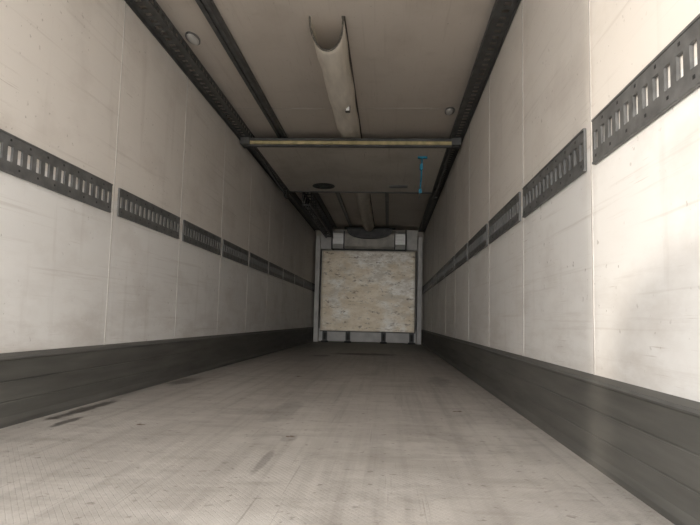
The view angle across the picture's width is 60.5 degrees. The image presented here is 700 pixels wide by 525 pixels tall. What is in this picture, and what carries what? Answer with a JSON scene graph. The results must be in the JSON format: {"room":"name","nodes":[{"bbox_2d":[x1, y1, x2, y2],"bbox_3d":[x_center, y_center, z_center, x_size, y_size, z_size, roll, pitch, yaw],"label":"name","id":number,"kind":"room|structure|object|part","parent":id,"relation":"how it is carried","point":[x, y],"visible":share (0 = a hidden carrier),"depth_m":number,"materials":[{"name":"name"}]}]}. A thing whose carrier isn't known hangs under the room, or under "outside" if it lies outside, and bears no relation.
{"room":"truck trailer interior","nodes":[
{"label":"truck trailer interior","id":0,"kind":"room"},
{"bbox_2d":[0,0,315,352],"bbox_3d":[-1.271,-0.151,6.961,0.082,2.560,13.760,1,-5,4],"label":"wall","id":1,"kind":"structure","parent":0,"point":[85,83],"depth_m":3.77,"materials":[{"name":"white plastic"}]},
{"bbox_2d":[0,327,313,428],"bbox_3d":[-1.244,0.962,6.811,0.035,0.318,13.640,1,-5,4],"label":"baseboard","id":2,"kind":"structure","parent":1,"relation":"attached to","point":[35,384],"depth_m":3.59,"materials":[{"name":"grey metal"}]},
{"bbox_2d":[0,129,314,291],"bbox_3d":[-1.228,-0.067,6.910,0.013,0.174,13.540,1,-5,4],"label":"track","id":3,"kind":"object","parent":1,"relation":"attached to","point":[236,253],"visible":1,"depth_m":3.55,"materials":[{"name":"metal"}]},
{"bbox_2d":[137,0,511,229],"bbox_3d":[0.026,-1.441,7.003,2.620,0.082,13.760,1,-5,4],"label":"ceiling","id":4,"kind":"structure","parent":0,"point":[413,61],"depth_m":4.82,"materials":[{"name":"metal"}]},
{"bbox_2d":[185,31,200,44],"bbox_3d":[-1.169,-1.656,4.462,0.096,0.032,0.200,1,-5,4],"label":"recessed light","id":5,"kind":"object","parent":4,"relation":"in","point":[191,37],"visible":1,"depth_m":4.43,"materials":[{"name":"plastic"}]},
{"bbox_2d":[124,0,318,230],"bbox_3d":[-1.145,-1.388,6.881,0.133,0.103,13.340,1,-5,4],"label":"rail","id":6,"kind":"object","parent":4,"relation":"attached to","point":[133,5],"visible":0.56,"depth_m":4.89,"materials":[{"name":"metal"}]},
{"bbox_2d":[240,137,460,200],"bbox_3d":[0.095,-1.138,8.148,2.420,0.154,3.221,1,-5,4],"label":"ceiling panel","id":7,"kind":"object","parent":6,"relation":"hanging from","point":[303,165],"visible":1,"depth_m":7.41,"materials":[{"name":"metal"}]},
{"bbox_2d":[313,183,334,188],"bbox_3d":[-0.381,-1.106,8.688,0.323,0.024,0.323,1,-5,4],"label":"vent","id":8,"kind":"object","parent":7,"relation":"attached to","point":[315,185],"depth_m":8.67,"materials":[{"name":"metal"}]},
{"bbox_3d":[0.697,-1.084,8.627,0.260,0.026,0.140,1,-5,4],"label":"pull handle","id":9,"kind":"part","parent":7,"relation":"part of","materials":[{"name":"metal"}]},
{"bbox_2d":[418,156,426,197],"bbox_3d":[0.847,-0.995,7.029,0.110,0.496,0.040,1,-5,4],"label":"strap","id":10,"kind":"object","parent":7,"relation":"attached to","point":[419,157],"visible":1,"depth_m":7.03,"materials":[{"name":"fabric"}]},
{"bbox_2d":[195,0,336,227],"bbox_3d":[-0.755,-1.410,6.954,0.100,0.030,12.850,1,-5,4],"label":"track","id":11,"kind":"object","parent":4,"relation":"attached to","point":[208,8],"visible":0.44,"depth_m":4.87,"materials":[{"name":"metal"}]},
{"bbox_2d":[302,193,332,237],"bbox_3d":[-0.564,-0.852,11.402,0.154,0.290,3.837,1,-5,4],"label":"rail","id":12,"kind":"object","parent":4,"relation":"attached to","point":[321,220],"visible":0.94,"depth_m":10.70,"materials":[{"name":"metal"}]},
{"bbox_2d":[308,16,374,230],"bbox_3d":[0.125,-1.145,8.601,0.254,0.205,9.116,1,-5,4],"label":"air duct","id":13,"kind":"object","parent":4,"relation":"hanging from","point":[335,63],"visible":0.7,"depth_m":5.03,"materials":[{"name":"white plastic"}]},
{"bbox_2d":[445,107,454,114],"bbox_3d":[0.975,-1.471,5.869,0.096,0.032,0.200,1,-5,4],"label":"recessed light","id":14,"kind":"object","parent":4,"relation":"in","point":[450,110],"visible":1,"depth_m":5.82,"materials":[{"name":"metal"}]},
{"bbox_2d":[418,0,520,232],"bbox_3d":[1.169,-1.347,6.730,0.133,0.103,13.340,1,-5,4],"label":"rail","id":15,"kind":"object","parent":4,"relation":"attached to","point":[499,5],"visible":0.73,"depth_m":4.85,"materials":[{"name":"metal"}]},
{"bbox_2d":[0,341,673,524],"bbox_3d":[-0.037,1.205,6.751,2.620,0.120,13.760,1,-5,4],"label":"floor","id":16,"kind":"structure","parent":0,"point":[378,439],"depth_m":2.20,"materials":[{"name":"grey metal"}]},
{"bbox_2d":[313,236,421,343],"bbox_3d":[0.406,0.606,13.387,2.360,2.350,0.424,1,-5,4],"label":"bulkhead","id":17,"kind":"object","parent":16,"relation":"on","point":[360,296],"visible":0.99,"depth_m":13.21,"materials":[{"name":"wood"}]},
{"bbox_2d":[336,193,388,226],"bbox_3d":[0.289,-0.984,11.150,0.860,0.035,4.000,1,-5,4],"label":"channel","id":18,"kind":"object","parent":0,"point":[338,195],"depth_m":10.91,"materials":[{"name":"grey metal"}]},
{"bbox_2d":[314,229,423,343],"bbox_3d":[0.426,0.527,13.663,2.460,2.560,0.100,1,-5,4],"label":"wall","id":19,"kind":"structure","parent":0,"point":[318,232],"depth_m":13.60,"materials":[{"name":"grey metal"}]},
{"bbox_2d":[321,227,417,251],"bbox_3d":[0.428,-0.501,13.412,2.140,0.480,0.584,1,-5,4],"label":"refrigeration evaporator","id":20,"kind":"object","parent":19,"relation":"attached to","point":[354,238],"visible":0.85,"depth_m":13.25,"materials":[{"name":"metal"}]},
{"bbox_3d":[0.430,-0.483,13.445,1.650,0.450,0.514,1,-5,4],"label":"casing","id":21,"kind":"part","parent":20,"relation":"part of","materials":[{"name":"metal"}]},
{"bbox_2d":[423,0,699,401],"bbox_3d":[1.260,-0.106,6.796,0.082,2.560,13.760,1,-5,4],"label":"wall","id":22,"kind":"structure","parent":0,"point":[602,278],"depth_m":2.44,"materials":[{"name":"white plastic"}]},
{"bbox_2d":[421,330,699,524],"bbox_3d":[1.175,1.005,6.653,0.035,0.318,13.640,1,-5,4],"label":"baseboard","id":23,"kind":"structure","parent":22,"relation":"attached to","point":[646,441],"depth_m":2.04,"materials":[{"name":"grey metal"}]},
{"bbox_2d":[423,13,699,293],"bbox_3d":[1.208,-0.024,6.751,0.013,0.174,13.540,1,-5,4],"label":"track","id":24,"kind":"object","parent":22,"relation":"attached to","point":[550,180],"visible":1,"depth_m":2.08,"materials":[{"name":"metal"}]}
]}

